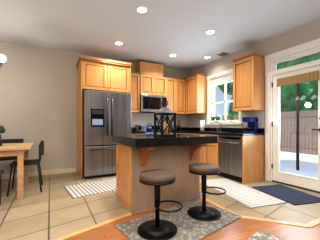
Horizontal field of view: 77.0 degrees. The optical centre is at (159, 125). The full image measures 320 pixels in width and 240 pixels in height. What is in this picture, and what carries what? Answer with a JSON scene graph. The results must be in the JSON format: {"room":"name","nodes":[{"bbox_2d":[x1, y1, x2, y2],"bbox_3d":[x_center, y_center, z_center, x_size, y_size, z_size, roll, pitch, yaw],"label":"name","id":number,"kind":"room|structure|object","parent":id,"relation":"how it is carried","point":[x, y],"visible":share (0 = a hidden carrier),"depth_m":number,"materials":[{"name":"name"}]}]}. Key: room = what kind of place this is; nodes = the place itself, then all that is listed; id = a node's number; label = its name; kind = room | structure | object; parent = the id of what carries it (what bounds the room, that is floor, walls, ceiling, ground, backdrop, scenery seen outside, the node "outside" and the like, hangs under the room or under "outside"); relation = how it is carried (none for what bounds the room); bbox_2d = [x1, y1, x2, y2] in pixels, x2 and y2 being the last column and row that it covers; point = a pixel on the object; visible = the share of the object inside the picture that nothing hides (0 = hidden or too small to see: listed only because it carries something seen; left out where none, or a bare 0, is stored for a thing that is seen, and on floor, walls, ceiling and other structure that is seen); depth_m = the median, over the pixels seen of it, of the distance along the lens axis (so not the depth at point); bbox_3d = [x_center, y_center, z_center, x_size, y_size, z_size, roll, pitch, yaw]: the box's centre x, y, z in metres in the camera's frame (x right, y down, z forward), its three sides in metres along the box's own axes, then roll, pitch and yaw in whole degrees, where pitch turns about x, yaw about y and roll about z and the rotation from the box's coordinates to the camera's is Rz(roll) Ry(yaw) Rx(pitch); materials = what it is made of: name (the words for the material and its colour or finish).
{"room":"kitchen","nodes":[
{"label":"kitchen","id":0,"kind":"room"},
{"bbox_2d":[0,41,187,173],"bbox_3d":[-2.251,-0.290,4.570,7.320,2.800,0.160,0,0,-29],"label":"wall","id":1,"kind":"structure","parent":0,"point":[38,85],"depth_m":4.33,"materials":[{"name":"paint"}]},
{"bbox_2d":[1,168,75,179],"bbox_3d":[-0.412,1.010,1.210,6.999,0.100,7.499,0,0,-29],"label":"baseboard","id":2,"kind":"structure","parent":1,"relation":"attached to","point":[66,170],"depth_m":4.36,"materials":[{"name":"beige paint"}]},
{"bbox_2d":[131,61,184,114],"bbox_3d":[-0.123,-0.985,5.428,1.771,1.290,0.373,0,0,-29],"label":"upper cabinet","id":3,"kind":"object","parent":1,"relation":"attached to","point":[147,78],"visible":0.89,"depth_m":5.27,"materials":[{"name":"brown wood"}]},
{"bbox_2d":[140,94,166,112],"bbox_3d":[-0.222,-0.579,5.340,0.752,0.437,0.433,0,0,-29],"label":"microwave","id":4,"kind":"object","parent":3,"relation":"attached to","point":[148,103],"visible":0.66,"depth_m":5.15,"materials":[{"name":"grey metal"}]},
{"bbox_2d":[0,0,319,70],"bbox_3d":[-0.412,-1.750,1.211,7.320,0.120,7.820,0,0,-29],"label":"ceiling","id":5,"kind":"structure","parent":0,"point":[88,27],"depth_m":3.35,"materials":[{"name":"grey paint"}]},
{"bbox_2d":[0,54,5,66],"bbox_3d":[-2.779,-1.300,2.993,0.784,0.779,0.702,0,0,-29],"label":"chandelier","id":6,"kind":"object","parent":5,"relation":"hanging from","point":[2,57],"visible":1,"depth_m":3.13,"materials":[{"name":"grey metal"}]},
{"bbox_2d":[136,6,147,12],"bbox_3d":[-0.261,-1.686,2.896,0.159,0.021,0.179,0,0,-29],"label":"recessed light","id":7,"kind":"object","parent":5,"relation":"in","point":[141,9],"depth_m":2.91,"materials":[{"name":"white plastic"}]},
{"bbox_2d":[205,30,214,34],"bbox_3d":[0.898,-1.686,3.590,0.174,0.021,0.168,0,0,-29],"label":"recessed light","id":8,"kind":"object","parent":5,"relation":"in","point":[208,32],"depth_m":3.61,"materials":[{"name":"white plastic"}]},
{"bbox_2d":[215,51,230,56],"bbox_3d":[1.467,-1.681,4.702,0.250,0.015,0.260,0,0,-29],"label":"ceiling vent","id":9,"kind":"object","parent":5,"relation":"attached to","point":[223,53],"depth_m":4.66,"materials":[{"name":"grey metal"}]},
{"bbox_2d":[0,172,319,239],"bbox_3d":[-1.276,1.085,2.790,7.000,0.050,3.900,0,0,-29],"label":"floor","id":10,"kind":"structure","parent":0,"point":[52,213],"depth_m":2.58,"materials":[{"name":"beige tile"}]},
{"bbox_2d":[0,170,3,204],"bbox_3d":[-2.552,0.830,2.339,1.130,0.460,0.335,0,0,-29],"label":"dining chair","id":11,"kind":"object","parent":10,"relation":"on","point":[1,171],"visible":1,"depth_m":2.69,"materials":[{"name":"black"}]},
{"bbox_2d":[0,139,23,160],"bbox_3d":[-2.848,0.661,3.786,0.464,0.802,0.481,0,0,-29],"label":"dining chair","id":12,"kind":"object","parent":10,"relation":"on","point":[3,140],"visible":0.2,"depth_m":3.92,"materials":[{"name":"black wood"}]},
{"bbox_2d":[0,142,34,199],"bbox_3d":[-2.775,0.682,2.955,1.530,0.755,0.930,0,0,-29],"label":"dining table","id":13,"kind":"object","parent":10,"relation":"on","point":[21,150],"visible":0.98,"depth_m":2.91,"materials":[{"name":"brown wood"}]},
{"bbox_2d":[0,125,5,145],"bbox_3d":[-2.501,0.147,3.111,0.180,0.314,0.170,0,0,-29],"label":"potted plant","id":14,"kind":"object","parent":13,"relation":"on","point":[2,129],"visible":1,"depth_m":3.11,"materials":[{"name":"green plant"}]},
{"bbox_2d":[6,140,43,196],"bbox_3d":[-2.197,0.661,3.323,0.481,0.802,0.464,0,0,-29],"label":"dining chair","id":15,"kind":"object","parent":10,"relation":"on","point":[41,145],"visible":1,"depth_m":3.23,"materials":[{"name":"black"}]},
{"bbox_2d":[64,178,115,198],"bbox_3d":[-0.883,1.054,3.632,1.450,0.010,0.700,0,0,-36],"label":"area rug","id":16,"kind":"object","parent":10,"relation":"on","point":[102,186],"visible":0.57,"depth_m":3.37,"materials":[{"name":"white fabric"}]},
{"bbox_2d":[75,55,131,178],"bbox_3d":[-1.297,-0.175,4.581,1.095,2.470,0.732,0,0,-29],"label":"tall cabinet","id":17,"kind":"object","parent":10,"relation":"on","point":[97,74],"visible":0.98,"depth_m":4.28,"materials":[{"name":"brown wood"}]},
{"bbox_2d":[82,90,130,178],"bbox_3d":[-1.235,0.172,4.504,0.980,1.775,0.873,0,0,-29],"label":"refrigerator","id":18,"kind":"object","parent":10,"relation":"on","point":[105,114],"visible":0.8,"depth_m":4.11,"materials":[{"name":"grey metal"}]},
{"bbox_2d":[136,125,171,133],"bbox_3d":[-0.150,0.515,5.210,0.752,1.090,0.696,0,0,-29],"label":"stove","id":19,"kind":"object","parent":10,"relation":"on","point":[141,128],"visible":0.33,"depth_m":5.30,"materials":[{"name":"grey metal"}]},
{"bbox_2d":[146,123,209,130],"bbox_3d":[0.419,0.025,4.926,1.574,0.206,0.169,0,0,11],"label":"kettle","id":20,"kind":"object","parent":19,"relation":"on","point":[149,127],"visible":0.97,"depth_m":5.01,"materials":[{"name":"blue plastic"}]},
{"bbox_2d":[112,134,217,212],"bbox_3d":[0.031,0.598,2.879,1.200,0.924,0.980,0,0,-29],"label":"kitchen island","id":21,"kind":"object","parent":10,"relation":"on","point":[135,154],"visible":0.96,"depth_m":2.66,"materials":[{"name":"brown wood"}]},
{"bbox_2d":[154,100,175,136],"bbox_3d":[0.061,-0.101,2.553,0.212,0.472,0.212,0,0,-29],"label":"lantern","id":22,"kind":"object","parent":21,"relation":"on","point":[163,111],"visible":1,"depth_m":2.51,"materials":[{"name":"black metal"}]},
{"bbox_2d":[53,197,319,239],"bbox_3d":[-0.626,1.056,1.595,7.008,0.008,1.239,0,0,-29],"label":"trim","id":23,"kind":"structure","parent":10,"relation":"on","point":[311,224],"depth_m":2.19,"materials":[{"name":"beige wood"}]},
{"bbox_2d":[131,111,264,183],"bbox_3d":[0.538,0.351,4.566,2.104,1.417,2.521,0,0,-29],"label":"base cabinet","id":24,"kind":"object","parent":10,"relation":"on","point":[253,144],"visible":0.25,"depth_m":4.30,"materials":[{"name":"brown wood"}]},
{"bbox_2d":[177,120,180,130],"bbox_3d":[0.538,-0.011,5.721,0.107,0.299,0.110,0,0,-29],"label":"bottle","id":25,"kind":"object","parent":24,"relation":"on","point":[178,125],"visible":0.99,"depth_m":5.69,"materials":[{"name":"black glass"}]},
{"bbox_2d":[200,119,204,130],"bbox_3d":[1.114,-0.021,5.295,0.150,0.319,0.150,0,0,-29],"label":"paper towel holder","id":26,"kind":"object","parent":24,"relation":"on","point":[202,122],"visible":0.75,"depth_m":5.25,"materials":[{"name":"white paper"}]},
{"bbox_2d":[242,117,257,132],"bbox_3d":[1.814,-0.021,4.048,0.250,0.319,0.180,0,0,-29],"label":"coffee maker","id":27,"kind":"object","parent":24,"relation":"on","point":[252,127],"visible":1,"depth_m":4.00,"materials":[{"name":"blue plastic"}]},
{"bbox_2d":[218,135,241,181],"bbox_3d":[1.606,0.623,4.083,0.661,0.875,0.594,0,0,-29],"label":"dishwasher","id":28,"kind":"object","parent":10,"relation":"on","point":[229,146],"visible":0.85,"depth_m":3.92,"materials":[{"name":"grey metal"}]},
{"bbox_2d":[200,178,285,208],"bbox_3d":[1.241,1.054,3.313,0.600,0.010,1.350,0,0,-19],"label":"rug","id":29,"kind":"object","parent":10,"relation":"on","point":[252,198],"visible":0.86,"depth_m":3.08,"materials":[{"name":"white fabric"}]},
{"bbox_2d":[252,184,319,204],"bbox_3d":[1.982,1.054,3.148,0.781,0.010,0.941,0,0,-29],"label":"door mat","id":30,"kind":"object","parent":10,"relation":"on","point":[292,196],"depth_m":3.08,"materials":[{"name":"blue fabric"}]},
{"bbox_2d":[65,198,319,239],"bbox_3d":[0.236,1.085,0.027,7.000,0.050,4.800,0,0,-29],"label":"floor","id":31,"kind":"structure","parent":0,"point":[240,229],"depth_m":2.02,"materials":[{"name":"brown wood"}]},
{"bbox_2d":[115,199,241,239],"bbox_3d":[0.241,1.054,2.224,1.250,0.010,0.720,0,0,-39],"label":"area rug","id":32,"kind":"object","parent":31,"relation":"on","point":[188,228],"visible":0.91,"depth_m":2.16,"materials":[{"name":"grey fabric"}]},
{"bbox_2d":[137,169,182,239],"bbox_3d":[-0.012,0.761,2.005,0.404,0.575,0.452,0,0,-29],"label":"bar stool","id":33,"kind":"object","parent":32,"relation":"on","point":[157,229],"visible":1,"depth_m":1.97,"materials":[{"name":"black metal"}]},
{"bbox_2d":[187,163,225,220],"bbox_3d":[0.555,0.761,2.424,0.461,0.575,0.400,0,0,-29],"label":"bar stool","id":34,"kind":"object","parent":32,"relation":"on","point":[202,213],"visible":1,"depth_m":2.35,"materials":[{"name":"black metal"}]},
{"bbox_2d":[247,230,283,239],"bbox_3d":[0.699,1.054,0.816,2.000,0.010,1.500,0,0,-39],"label":"living room rug","id":35,"kind":"object","parent":31,"relation":"on","point":[260,235],"visible":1,"depth_m":1.89,"materials":[{"name":"grey fabric"}]},
{"bbox_2d":[188,19,319,127],"bbox_3d":[2.728,-0.290,2.930,0.160,2.800,7.500,0,0,-29],"label":"wall","id":36,"kind":"structure","parent":0,"point":[308,32],"depth_m":3.85,"materials":[{"name":"paint"}]},
{"bbox_2d":[180,52,264,114],"bbox_3d":[1.305,-0.860,4.988,0.353,1.100,2.517,0,0,-29],"label":"upper cabinet","id":37,"kind":"object","parent":36,"relation":"attached to","point":[248,69],"visible":1,"depth_m":4.07,"materials":[{"name":"brown wood"}]},
{"bbox_2d":[205,68,242,127],"bbox_3d":[1.588,-0.645,4.937,0.228,1.370,1.139,0,0,-29],"label":"window","id":38,"kind":"structure","parent":36,"relation":"in","point":[225,77],"depth_m":5.02,"materials":[{"name":"white paint"}]},
{"bbox_2d":[211,115,233,122],"bbox_3d":[1.507,-0.162,4.918,0.072,0.193,0.748,0,0,-29],"label":"potted plant","id":39,"kind":"object","parent":38,"relation":"attached to","point":[231,118],"visible":0.9,"depth_m":4.99,"materials":[{"name":"green plant"}]},
{"bbox_2d":[265,38,319,192],"bbox_3d":[2.414,-0.155,3.493,0.230,2.430,1.138,0,0,-29],"label":"door","id":40,"kind":"structure","parent":36,"relation":"in","point":[308,71],"depth_m":3.69,"materials":[{"name":"white paint"}]},
{"label":"outside","id":41,"kind":"structure","parent":0,"visible":0},
{"bbox_2d":[280,151,317,177],"bbox_3d":[5.919,1.190,4.392,6.838,0.060,16.000,0,0,-29],"label":"deck","id":42,"kind":"object","parent":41,"point":[308,163],"visible":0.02,"depth_m":6.06,"materials":[{"name":"white concrete"}]},
{"bbox_2d":[222,110,317,154],"bbox_3d":[7.672,0.220,5.352,0.140,1.880,16.000,0,0,-29],"label":"fence","id":43,"kind":"object","parent":42,"relation":"on","point":[308,120],"visible":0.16,"depth_m":8.53,"materials":[{"name":"brown wood"}]},
{"bbox_2d":[296,83,298,169],"bbox_3d":[3.625,-0.190,5.291,0.067,2.700,0.070,0,0,-29],"label":"patio post","id":44,"kind":"object","parent":42,"relation":"on","point":[297,85],"visible":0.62,"depth_m":5.26,"materials":[{"name":"black metal"}]},
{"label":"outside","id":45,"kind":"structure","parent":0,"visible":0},
{"bbox_2d":[217,52,319,114],"bbox_3d":[9.344,-3.990,6.780,3.665,10.300,21.300,0,0,-29],"label":"trees","id":46,"kind":"object","parent":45,"point":[308,91],"visible":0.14,"depth_m":9.27,"materials":[{"name":"green plant"}]}
]}

